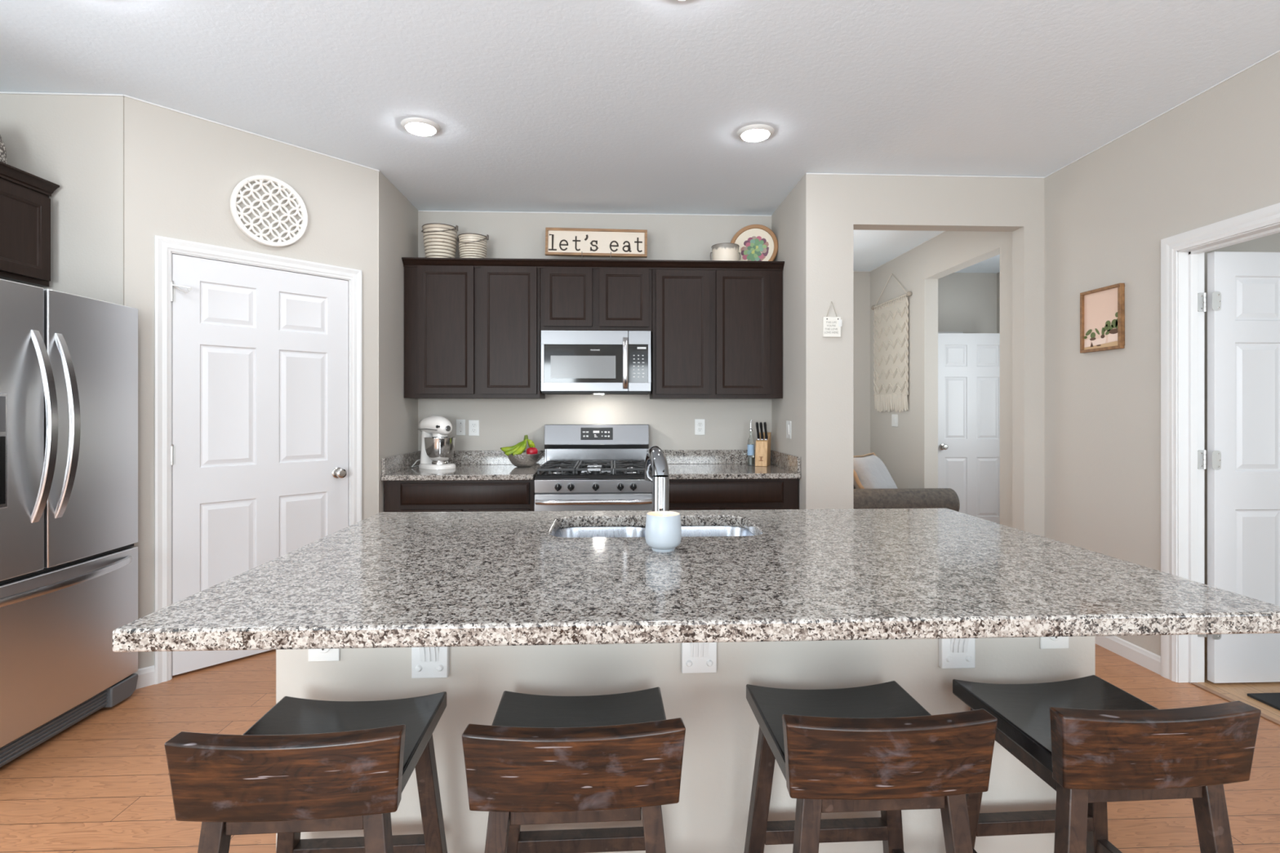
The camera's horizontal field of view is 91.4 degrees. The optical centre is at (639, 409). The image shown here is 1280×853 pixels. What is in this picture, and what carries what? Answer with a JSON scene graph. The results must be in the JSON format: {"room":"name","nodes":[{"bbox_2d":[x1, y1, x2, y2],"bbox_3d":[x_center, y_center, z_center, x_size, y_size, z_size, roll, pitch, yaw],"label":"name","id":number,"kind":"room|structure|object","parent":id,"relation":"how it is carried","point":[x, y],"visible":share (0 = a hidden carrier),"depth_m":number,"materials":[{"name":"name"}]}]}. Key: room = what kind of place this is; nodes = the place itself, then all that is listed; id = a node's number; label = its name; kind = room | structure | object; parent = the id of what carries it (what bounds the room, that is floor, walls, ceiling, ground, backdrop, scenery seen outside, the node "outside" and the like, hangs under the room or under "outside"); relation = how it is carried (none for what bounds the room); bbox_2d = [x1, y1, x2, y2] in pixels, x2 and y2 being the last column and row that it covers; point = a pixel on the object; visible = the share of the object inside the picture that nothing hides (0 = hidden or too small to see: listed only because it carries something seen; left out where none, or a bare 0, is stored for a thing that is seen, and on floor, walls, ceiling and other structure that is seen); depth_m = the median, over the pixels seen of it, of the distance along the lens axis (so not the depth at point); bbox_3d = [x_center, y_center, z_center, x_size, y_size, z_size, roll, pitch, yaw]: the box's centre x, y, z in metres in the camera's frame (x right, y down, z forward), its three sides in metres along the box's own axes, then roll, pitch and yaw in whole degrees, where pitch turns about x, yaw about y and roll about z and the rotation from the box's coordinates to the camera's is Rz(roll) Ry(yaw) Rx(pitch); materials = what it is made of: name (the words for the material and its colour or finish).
{"room":"kitchen","nodes":[
{"label":"kitchen","id":0,"kind":"room"},
{"bbox_2d":[0,93,124,305],"bbox_3d":[-2.802,-0.078,2.910,0.855,2.740,0.120,0,0,-3],"label":"wall","id":1,"kind":"structure","parent":0,"point":[75,144],"depth_m":2.86,"materials":[{"name":"grey paint"}]},
{"bbox_2d":[124,96,377,669],"bbox_3d":[-2.017,-0.078,3.362,0.120,2.740,1.202,0,0,41],"label":"wall","id":2,"kind":"structure","parent":0,"point":[182,171],"depth_m":3.13,"materials":[{"name":"grey paint"}]},
{"bbox_2d":[133,665,155,688],"bbox_3d":[-2.325,1.249,2.907,0.014,0.086,0.112,0,0,41],"label":"baseboard","id":3,"kind":"structure","parent":2,"relation":"attached to","point":[146,676],"depth_m":2.92,"materials":[{"name":"white"}]},
{"bbox_2d":[0,91,379,171],"bbox_3d":[-2.233,-1.443,3.156,1.773,0.007,0.355,0,0,-32],"label":"trim","id":4,"kind":"structure","parent":2,"relation":"attached to","point":[1,92],"depth_m":3.00,"materials":[{"name":"white paint"}]},
{"bbox_2d":[154,235,361,684],"bbox_3d":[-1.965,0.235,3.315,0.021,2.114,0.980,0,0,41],"label":"trim","id":5,"kind":"structure","parent":2,"relation":"attached to","point":[163,246],"depth_m":2.99,"materials":[{"name":"white wood"}]},
{"bbox_2d":[170,253,348,675],"bbox_3d":[-1.964,0.264,3.306,0.102,2.030,0.850,0,0,41],"label":"door","id":6,"kind":"structure","parent":2,"relation":"in","point":[260,446],"depth_m":3.26,"materials":[{"name":"white wood"}]},
{"bbox_2d":[230,174,307,247],"bbox_3d":[-1.958,-1.052,3.313,0.029,0.368,0.368,0,0,41],"label":"wall medallion","id":7,"kind":"object","parent":2,"relation":"attached to","point":[283,186],"visible":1,"depth_m":3.30,"materials":[{"name":"white"}]},
{"bbox_2d":[377,171,417,513],"bbox_3d":[-1.655,-0.078,4.210,0.120,2.740,0.884,0,0,-3],"label":"wall","id":8,"kind":"structure","parent":0,"point":[397,218],"depth_m":4.02,"materials":[{"name":"grey paint"}]},
{"bbox_2d":[417,211,771,450],"bbox_3d":[-0.318,-0.078,4.651,2.590,2.740,0.120,0,0,-3],"label":"wall","id":9,"kind":"structure","parent":0,"point":[503,423],"depth_m":4.59,"materials":[{"name":"grey paint"}]},
{"bbox_2d":[456,419,465,435],"bbox_3d":[-1.302,0.127,4.539,0.066,0.115,0.015,0,0,-3],"label":"light switch","id":10,"kind":"object","parent":9,"relation":"attached to","point":[460,424],"visible":1,"depth_m":4.54,"materials":[{"name":"white plastic"}]},
{"bbox_2d":[468,420,479,435],"bbox_3d":[-1.208,0.131,4.547,0.076,0.115,0.008,0,0,-3],"label":"outlet","id":11,"kind":"object","parent":9,"relation":"attached to","point":[473,425],"visible":1,"depth_m":4.54,"materials":[{"name":"white plastic"}]},
{"bbox_2d":[404,265,545,399],"bbox_3d":[-1.142,-0.536,4.378,0.912,0.913,0.344,0,0,-3],"label":"upper cabinet","id":12,"kind":"object","parent":9,"relation":"attached to","point":[470,332],"visible":0.99,"depth_m":4.22,"materials":[{"name":"brown wood"}]},
{"bbox_2d":[421,222,457,257],"bbox_3d":[-1.395,-1.137,4.363,0.260,0.286,0.241,0,0,12],"label":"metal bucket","id":13,"kind":"object","parent":12,"relation":"on","point":[440,240],"visible":0.8,"depth_m":4.27,"materials":[{"name":"silver metal"}]},
{"bbox_2d":[457,233,488,257],"bbox_3d":[-1.166,-1.107,4.372,0.211,0.225,0.207,0,0,41],"label":"metal bucket","id":14,"kind":"object","parent":12,"relation":"on","point":[470,245],"visible":0.75,"depth_m":4.29,"materials":[{"name":"silver metal"}]},
{"bbox_2d":[401,257,784,270],"bbox_3d":[-0.301,-0.992,4.249,2.584,0.054,0.042,0,0,-3],"label":"crown molding","id":15,"kind":"structure","parent":12,"relation":"attached to","point":[407,261],"depth_m":4.25,"materials":[{"name":"brown wood"}]},
{"bbox_2d":[417,210,771,216],"bbox_3d":[-0.316,-1.443,4.589,2.588,0.007,0.006,0,0,-3],"label":"trim","id":16,"kind":"structure","parent":9,"relation":"attached to","point":[418,211],"depth_m":4.58,"materials":[{"name":"white"}]},
{"bbox_2d":[540,266,652,333],"bbox_3d":[-0.304,-0.765,4.415,0.762,0.456,0.344,0,0,-3],"label":"upper cabinet","id":17,"kind":"object","parent":9,"relation":"attached to","point":[572,299],"visible":0.98,"depth_m":4.25,"materials":[{"name":"brown wood"}]},
{"bbox_2d":[541,330,651,395],"bbox_3d":[-0.302,-0.322,4.371,0.740,0.426,0.432,0,0,-3],"label":"microwave","id":18,"kind":"object","parent":17,"relation":"attached to","point":[593,362],"visible":1,"depth_m":4.20,"materials":[{"name":"silver metal"}]},
{"bbox_3d":[-0.308,-1.097,4.424,0.208,0.211,0.073,0,0,-2],"label":"easel","id":19,"kind":"object","parent":17,"relation":"on","visible":0},
{"bbox_2d":[545,227,647,257],"bbox_3d":[-0.307,-1.182,4.416,0.718,0.205,0.048,0,0,-3],"label":"framed sign","id":20,"kind":"object","parent":19,"relation":"on","point":[560,242],"visible":1,"depth_m":4.41,"materials":[{"name":"beige wood"}]},
{"bbox_2d":[694,418,705,435],"bbox_3d":[0.443,0.126,4.619,0.076,0.118,0.008,0,0,-3],"label":"outlet","id":21,"kind":"object","parent":9,"relation":"attached to","point":[700,424],"visible":1,"depth_m":4.62,"materials":[{"name":"white plastic"}]},
{"bbox_2d":[649,269,782,399],"bbox_3d":[0.530,-0.536,4.451,0.904,0.913,0.344,0,0,-3],"label":"upper cabinet","id":22,"kind":"object","parent":9,"relation":"attached to","point":[715,334],"visible":0.98,"depth_m":4.29,"materials":[{"name":"brown wood"}]},
{"bbox_2d":[710,242,740,261],"bbox_3d":[0.599,-1.071,4.390,0.195,0.155,0.195,0,0,42],"label":"enamel pot","id":23,"kind":"object","parent":22,"relation":"on","point":[726,251],"visible":0.79,"depth_m":4.31,"materials":[{"name":"white ceramic"}]},
{"bbox_2d":[730,224,777,261],"bbox_3d":[0.821,-1.169,4.523,0.352,0.352,0.056,0,0,19],"label":"round plate","id":24,"kind":"object","parent":22,"relation":"on","point":[757,242],"visible":0.83,"depth_m":4.52,"materials":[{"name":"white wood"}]},
{"bbox_2d":[0,0,1279,273],"bbox_3d":[0.962,-1.498,2.044,8.300,0.100,10.400,0,0,-3],"label":"ceiling","id":25,"kind":"structure","parent":0,"point":[587,106],"depth_m":2.75,"materials":[{"name":"white paint"}]},
{"bbox_2d":[400,117,440,136],"bbox_3d":[-1.118,-1.433,3.189,0.192,0.030,0.192,0,0,-3],"label":"recessed light","id":26,"kind":"object","parent":25,"relation":"in","point":[416,126],"visible":1,"depth_m":3.15,"materials":[{"name":"white plastic"}]},
{"bbox_2d":[737,124,773,142],"bbox_3d":[0.602,-1.433,3.261,0.192,0.030,0.192,0,0,-3],"label":"recessed light","id":27,"kind":"object","parent":25,"relation":"in","point":[754,132],"visible":1,"depth_m":3.22,"materials":[{"name":"white plastic"}]},
{"bbox_2d":[0,636,1279,852],"bbox_3d":[0.962,1.317,2.044,8.300,0.051,10.400,0,0,-3],"label":"floor","id":28,"kind":"structure","parent":0,"point":[101,784],"depth_m":2.19,"materials":[{"name":"brown wood"}]},
{"bbox_2d":[0,278,137,767],"bbox_3d":[-2.609,0.415,2.368,0.863,1.752,0.920,0,0,-3],"label":"refrigerator","id":29,"kind":"object","parent":28,"relation":"on","point":[68,362],"visible":1,"depth_m":2.42,"materials":[{"name":"grey metal"}]},
{"bbox_2d":[164,691,447,852],"bbox_3d":[-0.592,0.914,1.202,0.415,0.757,0.397,0,0,-4],"label":"bar stool","id":30,"kind":"object","parent":28,"relation":"on","point":[306,765],"visible":1,"depth_m":1.03,"materials":[{"name":"brown wood"}]},
{"bbox_2d":[384,479,534,511],"bbox_3d":[-1.128,0.862,4.189,0.912,0.860,0.724,0,0,-3],"label":"base cabinet","id":31,"kind":"object","parent":28,"relation":"on","point":[437,495],"visible":0.15,"depth_m":3.84,"materials":[{"name":"brown wood"}]},
{"bbox_2d":[381,450,545,480],"bbox_3d":[-1.131,0.362,4.184,0.920,0.135,0.735,0,0,-3],"label":"countertop","id":32,"kind":"structure","parent":31,"relation":"on","point":[469,464],"depth_m":4.09,"materials":[{"name":"stone"}]},
{"bbox_2d":[417,415,456,469],"bbox_3d":[-1.396,0.217,4.284,0.328,0.359,0.212,0,0,39],"label":"stand mixer","id":33,"kind":"object","parent":32,"relation":"on","point":[437,448],"visible":1,"depth_m":4.20,"materials":[{"name":"white metal"}]},
{"bbox_2d":[423,436,456,464],"bbox_3d":[-1.362,0.276,4.256,0.212,0.180,0.212,0,0,40],"label":"mixing bowl","id":34,"kind":"object","parent":33,"relation":"on","point":[437,450],"depth_m":4.19,"materials":[{"name":"silver metal"}]},
{"bbox_2d":[507,452,540,466],"bbox_3d":[-0.813,0.349,4.364,0.232,0.094,0.232,0,0,-3],"label":"fruit bowl","id":35,"kind":"object","parent":32,"relation":"on","point":[523,460],"visible":0.93,"depth_m":4.29,"materials":[{"name":"silver metal"}]},
{"bbox_2d":[500,435,535,456],"bbox_3d":[-0.839,0.247,4.327,0.245,0.148,0.131,0,0,-16],"label":"banana bunch","id":36,"kind":"object","parent":35,"relation":"in","point":[517,449],"visible":0.85,"depth_m":4.32,"materials":[{"name":"green food"}]},
{"bbox_2d":[526,445,537,454],"bbox_3d":[-0.747,0.289,4.327,0.080,0.081,0.080,0,0,-3],"label":"apple","id":37,"kind":"object","parent":35,"relation":"in","point":[532,450],"visible":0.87,"depth_m":4.30,"materials":[{"name":"red food"}]},
{"bbox_2d":[462,687,685,852],"bbox_3d":[-0.119,0.914,1.227,0.415,0.757,0.397,0,0,-3],"label":"bar stool","id":38,"kind":"object","parent":28,"relation":"on","point":[541,759],"visible":1,"depth_m":1.05,"materials":[{"name":"brown wood"}]},
{"bbox_2d":[533,424,652,511],"bbox_3d":[-0.296,0.699,4.160,0.748,1.186,0.832,0,0,-3],"label":"gas range","id":39,"kind":"object","parent":28,"relation":"on","point":[586,467],"visible":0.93,"depth_m":3.87,"materials":[{"name":"grey metal"}]},
{"bbox_2d":[534,465,644,479],"bbox_3d":[-0.295,0.410,4.160,0.721,0.028,0.702,0,0,-2],"label":"cooktop","id":40,"kind":"object","parent":39,"relation":"in","point":[575,474],"depth_m":3.83,"materials":[{"name":"black metal"}]},
{"bbox_2d":[275,526,1095,852],"bbox_3d":[0.123,0.855,1.766,1.944,0.874,1.119,0,0,-3],"label":"kitchen island","id":41,"kind":"object","parent":28,"relation":"on","point":[703,685],"visible":0.39,"depth_m":1.48,"materials":[{"name":"grey paint"}]},
{"bbox_2d":[316,648,329,653],"bbox_3d":[-0.726,0.541,1.433,0.034,0.034,0.004,0,0,-3],"label":"socket","id":42,"kind":"object","parent":41,"relation":"attached to","point":[318,651],"depth_m":1.43,"materials":[{"name":"white plastic"}]},
{"bbox_2d":[308,648,339,662],"bbox_3d":[-0.726,0.520,1.437,0.070,0.115,0.005,0,0,-2],"label":"outlet","id":43,"kind":"object","parent":41,"relation":"attached to","point":[314,655],"depth_m":1.43,"materials":[{"name":"white plastic"}]},
{"bbox_2d":[112,508,1279,652],"bbox_3d":[0.138,0.398,1.740,2.151,0.040,1.241,0,0,-3],"label":"island countertop","id":44,"kind":"structure","parent":41,"relation":"on","point":[383,580],"depth_m":1.32,"materials":[{"name":"stone"}]},
{"bbox_2d":[554,525,753,537],"bbox_3d":[0.048,0.519,2.051,0.700,0.200,0.408,0,0,-3],"label":"sink","id":45,"kind":"object","parent":44,"relation":"in","point":[704,531],"visible":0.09,"depth_m":2.23,"materials":[{"name":"silver metal"}]},
{"bbox_2d":[644,445,669,511],"bbox_3d":[0.038,0.243,1.878,0.067,0.270,0.223,0,0,-15],"label":"faucet","id":46,"kind":"object","parent":44,"relation":"on","point":[656,468],"visible":0.73,"depth_m":1.79,"materials":[{"name":"silver metal"}]},
{"bbox_2d":[644,511,681,552],"bbox_3d":[0.063,0.329,1.688,0.098,0.098,0.098,0,0,-3],"label":"candle","id":47,"kind":"object","parent":44,"relation":"on","point":[663,530],"visible":1,"depth_m":1.65,"materials":[{"name":"white ceramic"}]},
{"bbox_2d":[1040,636,1068,648],"bbox_3d":[1.003,0.520,1.513,0.070,0.115,0.005,0,0,-2],"label":"outlet","id":48,"kind":"object","parent":41,"relation":"attached to","point":[1046,642],"depth_m":1.51,"materials":[{"name":"white plastic"}]},
{"bbox_2d":[1048,636,1062,640],"bbox_3d":[1.003,0.541,1.508,0.034,0.034,0.004,0,0,-3],"label":"socket","id":49,"kind":"object","parent":41,"relation":"attached to","point":[1051,638],"depth_m":1.51,"materials":[{"name":"white plastic"}]},
{"bbox_2d":[669,478,798,510],"bbox_3d":[0.532,0.862,4.261,0.910,0.860,0.724,0,0,-3],"label":"base cabinet","id":50,"kind":"object","parent":28,"relation":"on","point":[774,493],"visible":0.11,"depth_m":3.91,"materials":[{"name":"brown wood"}]},
{"bbox_2d":[662,449,800,479],"bbox_3d":[0.533,0.362,4.257,0.918,0.135,0.735,0,0,-3],"label":"countertop","id":51,"kind":"structure","parent":50,"relation":"on","point":[682,464],"depth_m":4.26,"materials":[{"name":"stone"}]},
{"bbox_2d":[746,419,754,465],"bbox_3d":[0.795,0.233,4.484,0.049,0.328,0.049,0,0,-3],"label":"oil bottle","id":52,"kind":"object","parent":51,"relation":"on","point":[750,446],"visible":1,"depth_m":4.47,"materials":[{"name":"clear glass"}]},
{"bbox_2d":[755,431,770,466],"bbox_3d":[0.881,0.280,4.473,0.084,0.234,0.174,0,0,21],"label":"knife block","id":53,"kind":"object","parent":51,"relation":"on","point":[762,451],"visible":0.98,"depth_m":4.41,"materials":[{"name":"brown wood"}]},
{"bbox_2d":[755,422,759,439],"bbox_3d":[0.836,0.149,4.431,0.021,0.128,0.062,0,0,30],"label":"kitchen knife","id":54,"kind":"object","parent":53,"relation":"in","point":[757,423],"visible":1,"depth_m":4.42,"materials":[{"name":"black plastic"}]},
{"bbox_2d":[759,422,764,439],"bbox_3d":[0.860,0.149,4.417,0.021,0.128,0.061,0,0,27],"label":"kitchen knife","id":55,"kind":"object","parent":53,"relation":"in","point":[760,423],"visible":1,"depth_m":4.41,"materials":[{"name":"black plastic"}]},
{"bbox_2d":[763,422,768,439],"bbox_3d":[0.889,0.149,4.417,0.024,0.128,0.060,0,0,22],"label":"kitchen knife","id":56,"kind":"object","parent":53,"relation":"in","point":[764,423],"visible":1,"depth_m":4.41,"materials":[{"name":"black plastic"}]},
{"bbox_2d":[743,680,997,852],"bbox_3d":[0.425,0.914,1.260,0.415,0.757,0.397,0,0,-3],"label":"bar stool","id":57,"kind":"object","parent":28,"relation":"on","point":[872,748],"visible":1,"depth_m":1.09,"materials":[{"name":"brown wood"}]},
{"bbox_2d":[853,484,959,511],"bbox_3d":[1.832,0.842,5.430,1.025,0.900,1.679,0,0,-3],"label":"sofa","id":58,"kind":"object","parent":28,"relation":"on","point":[893,498],"visible":0.12,"depth_m":4.61,"materials":[{"name":"fabric"}]},
{"bbox_2d":[853,452,897,488],"bbox_3d":[1.891,0.588,5.057,0.315,0.456,0.512,0,0,45],"label":"throw pillow","id":59,"kind":"object","parent":58,"relation":"on","point":[869,472],"visible":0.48,"depth_m":4.94,"materials":[{"name":"white fabric"}]},
{"bbox_2d":[952,675,1261,852],"bbox_3d":[0.912,0.914,1.289,0.415,0.757,0.397,0,0,-4],"label":"bar stool","id":60,"kind":"object","parent":28,"relation":"on","point":[1094,742],"visible":0.98,"depth_m":1.12,"materials":[{"name":"brown wood"}]},
{"bbox_2d":[1189,682,1279,725],"bbox_3d":[2.631,1.289,2.557,0.030,0.006,0.820,0,0,-3],"label":"trim","id":61,"kind":"structure","parent":28,"relation":"on","point":[1229,700],"depth_m":2.80,"materials":[{"name":"brown"}]},
{"bbox_2d":[1247,693,1279,710],"bbox_3d":[3.205,1.285,2.367,0.890,0.012,0.950,0,0,-3],"label":"floor mat","id":62,"kind":"object","parent":28,"relation":"on","point":[1273,700],"visible":1,"depth_m":2.77,"materials":[{"name":"black rubber"}]},
{"bbox_2d":[771,179,800,509],"bbox_3d":[1.051,-0.078,4.353,0.120,2.740,0.835,0,0,-3],"label":"wall","id":63,"kind":"structure","parent":0,"point":[786,219],"depth_m":4.17,"materials":[{"name":"grey paint"}]},
{"bbox_2d":[786,420,791,439],"bbox_3d":[0.993,0.132,4.180,0.010,0.118,0.105,0,0,-3],"label":"light switch","id":64,"kind":"object","parent":63,"relation":"attached to","point":[788,423],"visible":1,"depth_m":4.17,"materials":[{"name":"white plastic"}]},
{"bbox_2d":[853,271,870,456],"bbox_3d":[0.308,-0.078,6.480,4.180,2.740,0.120,0,0,-3],"label":"wall","id":65,"kind":"structure","parent":0,"point":[861,280],"depth_m":6.51,"materials":[{"name":"grey paint"}]},
{"bbox_2d":[800,173,1044,537],"bbox_3d":[1.761,-0.078,3.908,1.500,2.740,0.115,0,0,-3],"label":"wall","id":66,"kind":"structure","parent":0,"point":[833,206],"depth_m":3.85,"materials":[{"name":"grey paint"}]},
{"bbox_2d":[822,301,841,337],"bbox_3d":[1.174,-0.555,3.814,0.114,0.220,0.016,0,0,-3],"label":"plaque","id":67,"kind":"object","parent":66,"relation":"attached to","point":[832,326],"visible":1,"depth_m":3.81,"materials":[{"name":"white wood"}]},
{"bbox_2d":[937,272,996,333],"bbox_3d":[3.213,-0.078,6.646,1.400,2.740,0.120,0,0,-3],"label":"wall","id":68,"kind":"structure","parent":0,"point":[966,301],"depth_m":6.60,"materials":[{"name":"grey paint"}]},
{"bbox_2d":[937,332,963,333],"bbox_3d":[2.956,0.236,6.565,0.884,2.112,0.020,0,0,-3],"label":"trim","id":69,"kind":"structure","parent":68,"relation":"attached to","point":[938,332],"depth_m":6.57,"materials":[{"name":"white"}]},
{"bbox_2d":[996,271,999,333],"bbox_3d":[3.899,-0.078,5.145,0.120,2.740,2.940,0,0,-3],"label":"wall","id":70,"kind":"structure","parent":0,"point":[997,273],"depth_m":6.58,"materials":[{"name":"grey paint"}]},
{"bbox_2d":[870,52,1279,656],"bbox_3d":[2.663,-0.078,1.818,0.120,2.740,9.600,0,0,-3],"label":"wall","id":71,"kind":"structure","parent":0,"point":[1213,157],"depth_m":3.40,"materials":[{"name":"grey paint"}]},
{"bbox_2d":[871,273,911,412],"bbox_3d":[2.400,-0.645,5.995,0.048,1.334,0.816,0,0,-3],"label":"macrame hanging","id":72,"kind":"object","parent":71,"relation":"attached to","point":[891,337],"visible":1,"depth_m":5.96,"materials":[{"name":"beige fabric"}]},
{"bbox_2d":[891,413,897,426],"bbox_3d":[2.417,0.100,5.936,0.010,0.118,0.125,0,0,-3],"label":"light switch","id":73,"kind":"object","parent":71,"relation":"attached to","point":[894,417],"visible":1,"depth_m":5.93,"materials":[{"name":"white plastic"}]},
{"bbox_2d":[853,231,945,271],"bbox_3d":[1.764,-1.443,5.232,1.381,0.007,2.501,0,0,-3],"label":"trim","id":74,"kind":"structure","parent":71,"relation":"attached to","point":[943,231],"depth_m":5.76,"materials":[{"name":"white paint"}]},
{"bbox_2d":[805,49,1279,177],"bbox_3d":[1.910,-1.443,0.519,1.501,0.007,6.671,0,0,-3],"label":"trim","id":75,"kind":"structure","parent":71,"relation":"attached to","point":[1278,51],"depth_m":3.58,"materials":[{"name":"white"}]},
{"bbox_2d":[1080,283,1124,353],"bbox_3d":[2.521,-0.494,3.412,0.028,0.342,0.284,0,0,-3],"label":"framed print","id":76,"kind":"object","parent":71,"relation":"attached to","point":[1102,310],"visible":1,"depth_m":3.40,"materials":[{"name":"paper"}]},
{"bbox_2d":[1095,635,1160,675],"bbox_3d":[2.524,1.249,3.461,0.014,0.086,0.845,0,0,-3],"label":"baseboard","id":77,"kind":"structure","parent":71,"relation":"attached to","point":[1134,653],"depth_m":3.22,"materials":[{"name":"white wood"}]},
{"bbox_2d":[1160,202,1279,682],"bbox_3d":[2.561,0.232,2.554,0.020,2.120,0.970,0,0,-3],"label":"trim","id":78,"kind":"structure","parent":71,"relation":"attached to","point":[1270,215],"depth_m":2.98,"materials":[{"name":"white wood"}]},
{"bbox_2d":[1177,222,1279,683],"bbox_3d":[2.631,0.269,2.557,0.128,2.046,0.822,0,0,-3],"label":"trim","id":79,"kind":"structure","parent":71,"relation":"attached to","point":[1191,260],"depth_m":2.96,"materials":[{"name":"white wood"}]},
{"bbox_2d":[1197,251,1279,683],"bbox_3d":[3.055,0.269,2.932,0.832,2.022,0.110,0,0,-3],"label":"door","id":80,"kind":"structure","parent":71,"relation":"in","point":[1243,288],"depth_m":2.94,"materials":[{"name":"white wood"}]},
{"bbox_2d":[1204,232,1279,636],"bbox_3d":[3.794,-0.078,3.649,2.300,2.740,0.120,0,0,-3],"label":"wall","id":81,"kind":"structure","parent":0,"point":[1269,243],"depth_m":3.56,"materials":[{"name":"grey paint"}]},
{"bbox_3d":[3.732,1.317,5.543,2.460,0.050,3.650,0,0,-2],"label":"floor","id":82,"kind":"structure","parent":0,"visible":0},
{"bbox_2d":[937,333,999,524],"bbox_3d":[3.259,0.265,6.104,0.746,2.030,0.102,0,0,-1],"label":"door","id":83,"kind":"structure","parent":82,"relation":"on","point":[969,363],"depth_m":6.12,"materials":[{"name":"white wood"}]},
{"bbox_3d":[-3.020,-0.078,-0.182,0.150,2.740,6.100,0,0,-2],"label":"wall","id":84,"kind":"structure","parent":0,"visible":0},
{"bbox_2d":[0,161,59,286],"bbox_3d":[-2.830,-0.788,2.342,0.440,0.460,0.965,0,0,-3],"label":"upper cabinet","id":85,"kind":"object","parent":84,"relation":"attached to","point":[24,200],"visible":0.99,"depth_m":2.69,"materials":[{"name":"brown wood"}]},
{"bbox_2d":[0,134,7,164],"bbox_3d":[-2.818,-1.115,2.655,0.184,0.262,0.184,0,0,-3],"label":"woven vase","id":86,"kind":"object","parent":85,"relation":"on","point":[2,148],"visible":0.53,"depth_m":2.68,"materials":[{"name":"beige wicker"}]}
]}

